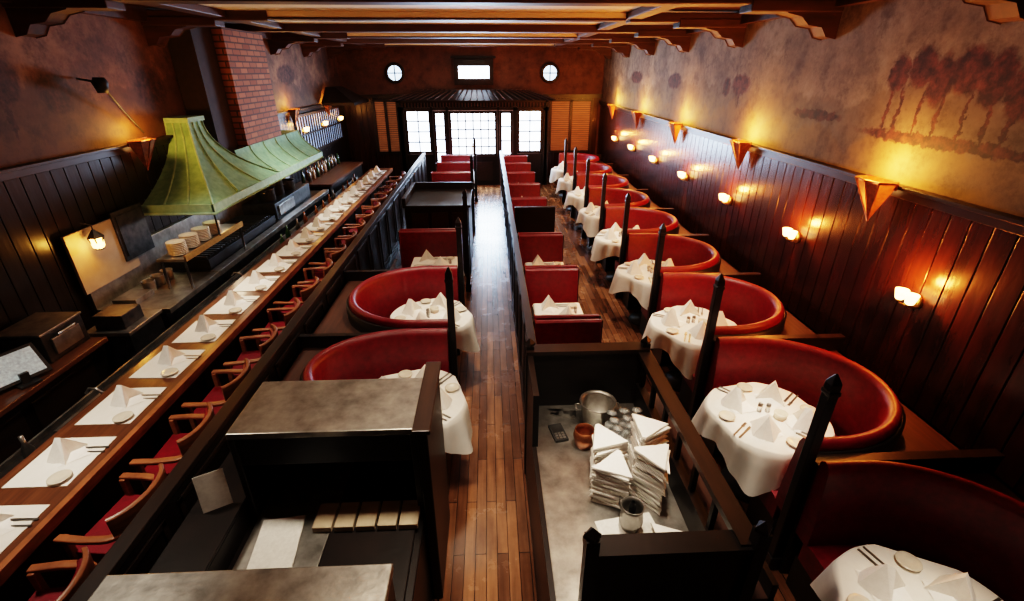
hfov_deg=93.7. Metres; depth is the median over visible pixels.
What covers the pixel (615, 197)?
booth
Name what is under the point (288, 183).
stock pot
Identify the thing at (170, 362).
place setting
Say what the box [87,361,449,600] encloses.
station
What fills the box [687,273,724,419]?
post
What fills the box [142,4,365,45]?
ceiling beam
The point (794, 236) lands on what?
wall lamp
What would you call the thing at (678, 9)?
ceiling
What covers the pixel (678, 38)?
ceiling beam
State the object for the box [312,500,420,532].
folded cloths
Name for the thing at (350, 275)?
booth partition
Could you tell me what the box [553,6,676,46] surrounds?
ceiling beam
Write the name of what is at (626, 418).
wine glass
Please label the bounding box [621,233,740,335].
booth
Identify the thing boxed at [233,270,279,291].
place setting
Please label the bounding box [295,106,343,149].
window
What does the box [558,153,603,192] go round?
booth
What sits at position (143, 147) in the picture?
wall sconce
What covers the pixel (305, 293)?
bar chair
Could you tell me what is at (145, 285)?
kitchen counter
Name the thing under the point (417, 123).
window
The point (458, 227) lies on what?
post
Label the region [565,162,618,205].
booth
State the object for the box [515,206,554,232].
divider
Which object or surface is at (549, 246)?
bench
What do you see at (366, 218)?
bar chair
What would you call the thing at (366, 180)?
place setting
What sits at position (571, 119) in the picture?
window blinds
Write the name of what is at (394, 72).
porthole window
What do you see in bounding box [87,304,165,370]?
kitchen appliance
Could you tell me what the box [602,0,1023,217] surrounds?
wall
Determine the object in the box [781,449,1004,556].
booth partition
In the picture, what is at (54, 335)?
kitchen appliance
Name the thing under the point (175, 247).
bowls
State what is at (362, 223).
bar chair
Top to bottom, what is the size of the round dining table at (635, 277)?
0.916 m
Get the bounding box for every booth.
[279,328,450,478]
[310,265,459,354]
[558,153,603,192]
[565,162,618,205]
[574,173,636,230]
[585,187,659,243]
[600,206,692,270]
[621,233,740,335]
[650,272,817,412]
[700,336,963,534]
[779,460,1023,600]
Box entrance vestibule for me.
[390,89,555,184]
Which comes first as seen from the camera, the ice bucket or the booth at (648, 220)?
the ice bucket
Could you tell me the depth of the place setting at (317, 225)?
7.62 m
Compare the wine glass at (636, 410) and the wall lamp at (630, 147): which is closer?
the wine glass at (636, 410)
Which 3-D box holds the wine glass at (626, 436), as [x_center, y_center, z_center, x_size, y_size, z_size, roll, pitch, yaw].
[0.827,0.968,3.394,0.090,0.212,0.090,-1,26,-2]
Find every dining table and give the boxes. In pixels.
[379,365,472,454]
[390,292,479,351]
[411,250,464,275]
[524,254,563,264]
[531,295,582,315]
[549,161,563,196]
[555,173,572,210]
[563,186,584,228]
[576,201,607,250]
[590,222,639,281]
[609,253,673,325]
[642,299,735,391]
[691,380,834,503]
[810,544,1002,600]
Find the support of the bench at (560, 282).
on the floor
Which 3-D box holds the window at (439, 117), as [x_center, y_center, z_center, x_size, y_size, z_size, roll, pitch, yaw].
[-2.101,-4.761,14.188,0.370,1.570,0.060,-1,26,-2]
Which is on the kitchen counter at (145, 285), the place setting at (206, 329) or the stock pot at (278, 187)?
the stock pot at (278, 187)
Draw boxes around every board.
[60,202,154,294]
[247,515,305,568]
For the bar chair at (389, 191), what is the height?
1.000 m
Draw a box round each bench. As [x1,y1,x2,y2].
[398,228,464,291]
[431,171,470,181]
[436,162,469,171]
[440,154,474,191]
[503,155,527,162]
[505,162,530,171]
[506,171,534,183]
[508,183,540,197]
[511,197,546,218]
[517,232,563,265]
[523,265,579,307]
[532,314,602,343]
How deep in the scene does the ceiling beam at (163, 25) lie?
6.12 m
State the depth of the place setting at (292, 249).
6.60 m
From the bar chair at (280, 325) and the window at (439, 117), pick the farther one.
the window at (439, 117)
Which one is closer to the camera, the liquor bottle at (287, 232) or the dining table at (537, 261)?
the dining table at (537, 261)
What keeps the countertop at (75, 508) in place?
on the floor
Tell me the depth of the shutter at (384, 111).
14.41 m
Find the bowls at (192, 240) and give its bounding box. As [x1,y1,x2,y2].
[178,232,200,248]
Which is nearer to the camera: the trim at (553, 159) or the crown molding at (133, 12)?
the crown molding at (133, 12)
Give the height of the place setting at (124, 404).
0.147 m
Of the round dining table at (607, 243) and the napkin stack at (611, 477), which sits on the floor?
the round dining table at (607, 243)
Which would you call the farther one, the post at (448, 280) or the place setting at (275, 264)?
the place setting at (275, 264)
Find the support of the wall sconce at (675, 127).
attached to the wall at (927, 95)
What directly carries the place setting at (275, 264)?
on the countertop at (75, 508)
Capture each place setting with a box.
[0,504,49,553]
[2,436,116,487]
[75,385,166,424]
[129,346,204,377]
[172,315,235,342]
[204,290,258,313]
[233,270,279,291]
[256,254,296,271]
[275,239,311,255]
[288,227,323,242]
[301,217,332,230]
[313,208,342,220]
[323,200,350,211]
[333,192,358,203]
[342,186,365,195]
[349,180,370,189]
[356,175,376,183]
[362,170,381,178]
[368,166,386,173]
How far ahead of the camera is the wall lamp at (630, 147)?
11.11 m
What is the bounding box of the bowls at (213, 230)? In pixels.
[202,220,221,234]
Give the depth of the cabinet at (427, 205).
7.96 m
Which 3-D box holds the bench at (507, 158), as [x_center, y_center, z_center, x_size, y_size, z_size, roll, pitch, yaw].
[0.098,-3.577,13.612,0.680,1.064,0.840,-1,26,-2]
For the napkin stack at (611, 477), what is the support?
on the station at (717, 554)
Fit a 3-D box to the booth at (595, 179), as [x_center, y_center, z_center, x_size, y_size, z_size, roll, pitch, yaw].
[2.122,-2.167,10.670,1.210,1.070,1.430,-1,26,-2]
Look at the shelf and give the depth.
5.69 m
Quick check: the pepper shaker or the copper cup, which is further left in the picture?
the pepper shaker
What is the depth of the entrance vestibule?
13.84 m
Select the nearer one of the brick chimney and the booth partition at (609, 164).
the brick chimney
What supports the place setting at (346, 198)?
on the countertop at (75, 508)
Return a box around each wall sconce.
[126,137,155,169]
[288,108,299,126]
[325,106,330,116]
[608,104,615,117]
[631,111,640,128]
[668,121,682,143]
[729,138,751,169]
[855,174,899,220]
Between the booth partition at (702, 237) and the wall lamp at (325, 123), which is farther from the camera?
the wall lamp at (325, 123)
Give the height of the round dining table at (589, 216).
0.916 m
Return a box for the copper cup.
[573,423,593,449]
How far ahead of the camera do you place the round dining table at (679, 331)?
5.04 m
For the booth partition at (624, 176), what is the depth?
11.15 m
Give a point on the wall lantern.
(96, 239)
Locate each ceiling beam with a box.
[1,0,843,39]
[141,10,746,47]
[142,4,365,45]
[224,23,691,52]
[267,32,655,55]
[301,38,630,57]
[326,44,611,58]
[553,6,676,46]
[962,0,1023,24]
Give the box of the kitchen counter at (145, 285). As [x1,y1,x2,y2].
[85,176,328,329]
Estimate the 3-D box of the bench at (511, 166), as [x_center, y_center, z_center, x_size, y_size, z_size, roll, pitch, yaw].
[0.150,-3.079,12.576,0.680,1.064,0.840,-1,26,-2]
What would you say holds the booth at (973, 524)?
on the floor
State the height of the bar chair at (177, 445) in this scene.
1.000 m
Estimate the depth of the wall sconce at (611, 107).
12.68 m
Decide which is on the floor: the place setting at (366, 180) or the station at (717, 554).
the station at (717, 554)
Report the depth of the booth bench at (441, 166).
12.39 m
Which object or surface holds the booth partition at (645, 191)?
on the floor
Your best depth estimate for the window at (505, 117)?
14.18 m
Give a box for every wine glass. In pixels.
[604,409,616,428]
[609,417,619,434]
[612,425,622,434]
[616,407,629,425]
[619,415,632,437]
[623,422,631,451]
[630,407,641,421]
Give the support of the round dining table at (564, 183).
on the floor
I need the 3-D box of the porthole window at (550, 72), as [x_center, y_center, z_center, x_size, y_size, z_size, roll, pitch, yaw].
[1.112,-6.651,14.035,0.560,0.560,0.070,-1,26,-2]
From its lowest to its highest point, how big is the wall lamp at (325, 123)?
0.145 m
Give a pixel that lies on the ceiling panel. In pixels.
(268, 7)
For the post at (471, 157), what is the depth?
10.27 m
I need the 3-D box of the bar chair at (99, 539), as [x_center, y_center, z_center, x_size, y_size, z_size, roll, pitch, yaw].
[-2.315,1.547,3.015,0.420,1.000,0.510,1,26,3]
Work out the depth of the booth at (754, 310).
5.38 m
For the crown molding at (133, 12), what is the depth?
5.68 m
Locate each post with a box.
[444,267,458,382]
[455,217,464,306]
[462,188,471,291]
[470,154,475,230]
[473,138,477,201]
[562,138,567,201]
[570,147,577,217]
[581,158,589,237]
[595,172,606,262]
[614,192,630,297]
[646,223,666,325]
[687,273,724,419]
[765,374,841,569]
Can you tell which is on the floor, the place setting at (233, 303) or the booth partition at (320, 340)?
the booth partition at (320, 340)
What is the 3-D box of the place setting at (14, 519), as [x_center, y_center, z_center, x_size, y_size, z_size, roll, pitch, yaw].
[-2.821,1.203,2.521,0.400,0.147,0.437,-1,26,-2]
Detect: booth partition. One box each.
[298,332,450,368]
[344,268,459,301]
[566,163,613,168]
[575,175,628,188]
[587,189,647,205]
[603,208,673,223]
[624,234,709,260]
[654,272,761,312]
[699,334,845,406]
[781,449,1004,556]
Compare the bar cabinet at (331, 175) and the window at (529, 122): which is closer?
the bar cabinet at (331, 175)
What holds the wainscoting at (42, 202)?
attached to the wall at (46, 112)
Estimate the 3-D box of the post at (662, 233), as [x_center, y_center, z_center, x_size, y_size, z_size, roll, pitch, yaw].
[1.719,-0.142,5.792,0.090,1.641,0.090,-1,26,-2]
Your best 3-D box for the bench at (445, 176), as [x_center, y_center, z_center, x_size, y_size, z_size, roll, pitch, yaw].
[-1.427,-2.550,11.474,0.940,1.064,0.840,-1,26,-2]
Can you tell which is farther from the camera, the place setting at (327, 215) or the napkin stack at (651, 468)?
the place setting at (327, 215)
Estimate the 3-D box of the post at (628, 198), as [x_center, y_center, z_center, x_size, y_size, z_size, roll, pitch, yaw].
[1.651,-0.790,7.143,0.090,1.641,0.090,-1,26,-2]
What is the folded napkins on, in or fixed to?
on the station at (717, 554)
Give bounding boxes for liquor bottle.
[285,225,290,238]
[295,218,299,230]
[303,212,307,223]
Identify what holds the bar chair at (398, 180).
on the floor
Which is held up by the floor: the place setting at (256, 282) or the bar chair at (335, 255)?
the bar chair at (335, 255)
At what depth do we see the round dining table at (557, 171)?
13.06 m
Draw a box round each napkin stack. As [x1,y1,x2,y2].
[589,424,629,483]
[589,450,632,508]
[627,413,670,471]
[629,444,669,514]
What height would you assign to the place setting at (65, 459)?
0.147 m
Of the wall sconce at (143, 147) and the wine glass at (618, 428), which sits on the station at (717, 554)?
the wine glass at (618, 428)
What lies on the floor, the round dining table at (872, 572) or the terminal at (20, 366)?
the round dining table at (872, 572)
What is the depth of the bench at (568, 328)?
4.61 m
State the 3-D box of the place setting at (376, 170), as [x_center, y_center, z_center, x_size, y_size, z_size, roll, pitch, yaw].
[-3.281,-3.195,11.679,0.400,0.147,0.437,-1,26,-1]
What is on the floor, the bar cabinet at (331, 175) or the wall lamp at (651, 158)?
the bar cabinet at (331, 175)
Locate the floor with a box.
[388,180,795,600]
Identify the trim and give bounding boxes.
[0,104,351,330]
[344,94,601,178]
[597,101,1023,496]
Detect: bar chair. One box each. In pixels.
[26,546,96,600]
[53,463,166,563]
[129,402,214,490]
[181,358,250,429]
[223,324,277,381]
[252,297,300,349]
[273,276,318,320]
[297,258,332,296]
[308,244,346,278]
[324,231,356,258]
[337,219,365,247]
[345,210,373,234]
[355,201,380,223]
[361,194,386,213]
[371,187,391,205]
[377,181,396,197]
[382,176,401,191]
[388,171,405,184]
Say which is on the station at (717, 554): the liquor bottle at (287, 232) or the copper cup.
the copper cup
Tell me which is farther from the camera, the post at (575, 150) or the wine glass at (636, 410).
the post at (575, 150)
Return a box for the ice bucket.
[574,390,620,426]
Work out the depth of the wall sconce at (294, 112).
10.23 m
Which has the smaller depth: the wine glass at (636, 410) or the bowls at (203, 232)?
the wine glass at (636, 410)
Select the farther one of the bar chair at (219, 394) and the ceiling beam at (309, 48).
the ceiling beam at (309, 48)
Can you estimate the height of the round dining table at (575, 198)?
0.916 m
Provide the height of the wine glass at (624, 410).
0.212 m
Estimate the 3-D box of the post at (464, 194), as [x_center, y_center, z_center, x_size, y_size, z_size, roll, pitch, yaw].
[-0.698,-0.905,7.370,0.090,1.650,0.090,-1,26,-2]
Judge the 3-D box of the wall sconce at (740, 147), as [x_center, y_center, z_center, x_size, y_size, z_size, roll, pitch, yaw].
[2.941,-1.906,6.294,0.165,0.373,0.383,-1,26,-2]
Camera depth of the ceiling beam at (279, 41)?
9.54 m
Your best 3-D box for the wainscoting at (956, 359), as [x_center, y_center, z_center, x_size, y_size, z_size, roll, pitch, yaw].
[3.059,-1.051,6.866,0.090,2.350,18.000,-1,26,-2]
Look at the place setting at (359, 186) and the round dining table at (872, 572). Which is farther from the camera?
the place setting at (359, 186)
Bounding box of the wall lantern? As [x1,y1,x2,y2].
[80,223,104,249]
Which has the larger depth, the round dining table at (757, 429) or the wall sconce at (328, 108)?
the wall sconce at (328, 108)
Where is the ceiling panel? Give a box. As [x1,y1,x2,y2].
[199,4,641,24]
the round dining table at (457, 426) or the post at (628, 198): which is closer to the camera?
the round dining table at (457, 426)
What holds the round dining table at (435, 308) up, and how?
on the floor
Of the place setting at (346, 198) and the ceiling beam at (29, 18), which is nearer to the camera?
the ceiling beam at (29, 18)
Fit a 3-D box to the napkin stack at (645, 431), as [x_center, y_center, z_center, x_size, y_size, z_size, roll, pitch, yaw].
[0.867,0.985,3.136,0.269,0.405,0.232,13,29,25]
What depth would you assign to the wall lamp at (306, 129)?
10.78 m
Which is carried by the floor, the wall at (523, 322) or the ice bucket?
the wall at (523, 322)
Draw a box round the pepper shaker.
[17,435,35,458]
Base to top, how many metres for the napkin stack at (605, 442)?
0.320 m
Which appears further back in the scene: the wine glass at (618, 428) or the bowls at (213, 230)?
the bowls at (213, 230)
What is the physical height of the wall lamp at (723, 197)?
0.145 m
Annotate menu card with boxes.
[191,468,232,513]
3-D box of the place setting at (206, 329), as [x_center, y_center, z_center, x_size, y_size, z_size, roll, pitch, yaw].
[-2.925,0.226,4.556,0.400,0.147,0.437,-2,26,-4]
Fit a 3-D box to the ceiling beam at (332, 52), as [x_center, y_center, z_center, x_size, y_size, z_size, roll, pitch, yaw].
[-1.116,-6.814,13.107,7.720,0.402,0.260,-1,26,-2]
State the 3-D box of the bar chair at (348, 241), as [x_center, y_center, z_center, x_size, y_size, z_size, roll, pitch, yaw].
[-2.531,-0.528,7.337,0.420,1.000,0.510,0,26,-1]
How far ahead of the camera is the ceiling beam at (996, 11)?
3.05 m
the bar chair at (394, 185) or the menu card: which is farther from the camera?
the bar chair at (394, 185)
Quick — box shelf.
[156,221,245,288]
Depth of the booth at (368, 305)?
5.50 m
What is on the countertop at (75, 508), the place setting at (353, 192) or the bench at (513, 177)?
the place setting at (353, 192)
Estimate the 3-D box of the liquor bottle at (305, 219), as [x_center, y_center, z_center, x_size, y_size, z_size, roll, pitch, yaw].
[-3.598,-1.413,8.354,0.072,0.270,0.070,-1,26,-2]
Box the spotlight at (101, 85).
[76,77,143,132]
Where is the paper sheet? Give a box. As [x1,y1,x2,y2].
[595,512,654,534]
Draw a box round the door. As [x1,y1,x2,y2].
[448,111,497,184]
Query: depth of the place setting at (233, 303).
5.07 m
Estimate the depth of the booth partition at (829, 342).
4.40 m
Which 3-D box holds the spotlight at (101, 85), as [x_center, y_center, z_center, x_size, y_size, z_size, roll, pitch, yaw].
[-4.424,-2.195,5.467,0.259,0.637,0.770,-1,26,-2]
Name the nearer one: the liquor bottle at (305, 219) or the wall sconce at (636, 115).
the liquor bottle at (305, 219)
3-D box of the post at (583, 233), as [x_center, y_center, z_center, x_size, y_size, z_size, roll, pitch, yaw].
[1.516,-2.088,9.845,0.090,1.641,0.090,-1,26,-2]
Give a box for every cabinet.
[298,153,362,199]
[401,182,472,273]
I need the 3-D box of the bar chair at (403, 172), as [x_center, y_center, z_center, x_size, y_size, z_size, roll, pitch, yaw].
[-2.747,-2.604,11.660,0.420,1.000,0.510,-5,26,-10]
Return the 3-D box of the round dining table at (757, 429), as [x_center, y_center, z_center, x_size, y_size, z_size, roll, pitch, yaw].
[2.021,1.160,3.917,0.935,0.916,0.942,-6,26,-13]
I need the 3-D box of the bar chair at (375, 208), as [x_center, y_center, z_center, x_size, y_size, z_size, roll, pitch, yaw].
[-2.612,-1.307,8.958,0.420,1.000,0.510,-1,26,-2]
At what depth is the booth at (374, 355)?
4.35 m
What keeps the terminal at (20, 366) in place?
on the countertop at (26, 412)
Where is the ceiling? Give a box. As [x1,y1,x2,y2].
[132,4,739,24]
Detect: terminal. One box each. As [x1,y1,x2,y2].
[0,342,52,391]
[548,423,568,442]
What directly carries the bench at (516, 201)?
on the floor
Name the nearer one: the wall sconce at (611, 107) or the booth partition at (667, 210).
the booth partition at (667, 210)
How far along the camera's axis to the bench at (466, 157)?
13.46 m
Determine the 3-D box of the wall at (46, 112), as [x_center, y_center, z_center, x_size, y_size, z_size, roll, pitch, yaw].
[-4.638,-1.599,6.218,0.100,3.900,18.000,-1,26,-2]
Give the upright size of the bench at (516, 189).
1.064 m
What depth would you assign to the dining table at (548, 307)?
5.42 m
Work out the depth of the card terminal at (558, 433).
3.56 m
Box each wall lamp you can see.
[302,127,308,133]
[321,121,327,127]
[628,145,634,151]
[649,156,657,163]
[678,171,687,180]
[719,193,731,204]
[783,227,800,242]
[895,287,922,308]
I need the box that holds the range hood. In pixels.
[141,115,323,235]
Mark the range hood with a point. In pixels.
(199, 176)
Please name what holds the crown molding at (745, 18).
attached to the wall at (927, 95)
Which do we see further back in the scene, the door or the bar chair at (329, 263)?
the door
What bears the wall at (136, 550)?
on the floor
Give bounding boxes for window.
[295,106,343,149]
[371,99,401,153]
[385,62,404,83]
[404,111,432,153]
[433,111,447,162]
[451,56,495,84]
[499,111,512,155]
[517,110,542,152]
[540,62,559,83]
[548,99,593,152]
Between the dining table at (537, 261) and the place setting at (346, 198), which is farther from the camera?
the place setting at (346, 198)
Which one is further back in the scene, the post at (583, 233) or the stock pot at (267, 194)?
the post at (583, 233)
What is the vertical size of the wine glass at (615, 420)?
0.212 m
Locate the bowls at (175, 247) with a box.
[165,239,188,255]
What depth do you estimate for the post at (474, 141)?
12.58 m
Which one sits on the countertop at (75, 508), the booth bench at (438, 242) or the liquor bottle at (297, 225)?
the liquor bottle at (297, 225)
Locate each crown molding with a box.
[0,0,329,47]
[627,0,881,44]
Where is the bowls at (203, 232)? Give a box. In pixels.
[190,226,211,241]
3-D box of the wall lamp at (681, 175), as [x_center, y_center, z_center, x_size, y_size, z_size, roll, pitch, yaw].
[2.919,-2.116,8.213,0.148,0.145,0.196,-1,26,-2]
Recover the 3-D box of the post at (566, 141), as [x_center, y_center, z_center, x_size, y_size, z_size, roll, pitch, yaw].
[1.381,-3.385,12.546,0.090,1.641,0.090,-1,26,-2]
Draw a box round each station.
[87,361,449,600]
[524,336,778,600]
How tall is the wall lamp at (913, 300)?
0.145 m
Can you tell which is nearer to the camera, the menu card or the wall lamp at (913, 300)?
the menu card
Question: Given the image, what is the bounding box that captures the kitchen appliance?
[0,311,89,362]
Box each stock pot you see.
[256,186,275,201]
[271,180,284,195]
[282,178,294,189]
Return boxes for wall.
[0,2,339,167]
[69,153,426,600]
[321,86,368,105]
[336,47,604,180]
[500,151,536,423]
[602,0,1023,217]
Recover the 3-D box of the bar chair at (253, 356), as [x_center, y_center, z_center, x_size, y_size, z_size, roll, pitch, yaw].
[-2.396,0.769,4.636,0.420,1.000,0.510,-5,26,-10]
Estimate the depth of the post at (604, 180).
8.34 m
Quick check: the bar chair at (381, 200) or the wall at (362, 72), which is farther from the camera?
the wall at (362, 72)
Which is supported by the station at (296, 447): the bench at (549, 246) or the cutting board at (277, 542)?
the cutting board at (277, 542)
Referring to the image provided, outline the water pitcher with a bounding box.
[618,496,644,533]
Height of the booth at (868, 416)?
1.070 m
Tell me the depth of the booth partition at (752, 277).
5.76 m
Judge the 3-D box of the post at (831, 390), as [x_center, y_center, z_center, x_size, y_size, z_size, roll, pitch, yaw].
[1.854,1.156,3.091,0.090,1.641,0.090,-1,26,-2]
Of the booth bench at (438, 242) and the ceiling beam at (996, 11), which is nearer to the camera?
the ceiling beam at (996, 11)
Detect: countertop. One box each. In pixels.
[0,168,392,600]
[0,337,114,463]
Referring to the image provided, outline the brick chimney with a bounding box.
[168,27,281,153]
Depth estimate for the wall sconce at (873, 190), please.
4.06 m
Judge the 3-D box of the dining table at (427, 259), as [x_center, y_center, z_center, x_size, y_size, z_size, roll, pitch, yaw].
[-1.088,-0.253,6.876,0.801,0.904,0.654,-1,26,-2]
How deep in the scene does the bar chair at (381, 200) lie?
9.21 m
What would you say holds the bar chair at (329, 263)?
on the floor
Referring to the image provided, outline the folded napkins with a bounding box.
[651,523,680,532]
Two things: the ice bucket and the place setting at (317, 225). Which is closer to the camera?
the ice bucket
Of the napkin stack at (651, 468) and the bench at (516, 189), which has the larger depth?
the bench at (516, 189)
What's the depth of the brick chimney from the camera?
7.17 m
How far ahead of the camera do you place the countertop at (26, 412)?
4.04 m
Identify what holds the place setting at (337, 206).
on the countertop at (75, 508)
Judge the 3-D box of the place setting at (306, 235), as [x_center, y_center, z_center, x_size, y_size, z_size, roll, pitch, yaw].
[-3.044,-0.996,7.100,0.400,0.147,0.437,-1,26,-1]
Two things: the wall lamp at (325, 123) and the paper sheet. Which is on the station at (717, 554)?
the paper sheet
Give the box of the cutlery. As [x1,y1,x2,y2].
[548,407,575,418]
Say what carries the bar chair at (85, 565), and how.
on the floor
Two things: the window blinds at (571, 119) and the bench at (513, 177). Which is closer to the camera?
the bench at (513, 177)
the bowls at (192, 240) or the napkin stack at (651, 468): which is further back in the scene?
the bowls at (192, 240)
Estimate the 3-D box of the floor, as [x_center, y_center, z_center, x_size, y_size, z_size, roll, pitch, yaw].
[-0.742,0.128,7.242,7.900,0.100,18.200,-1,26,-2]
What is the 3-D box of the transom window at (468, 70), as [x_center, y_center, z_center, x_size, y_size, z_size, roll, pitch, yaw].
[-1.107,-6.629,13.851,1.270,0.760,0.180,-1,26,-2]
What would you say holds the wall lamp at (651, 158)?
attached to the wall at (927, 95)

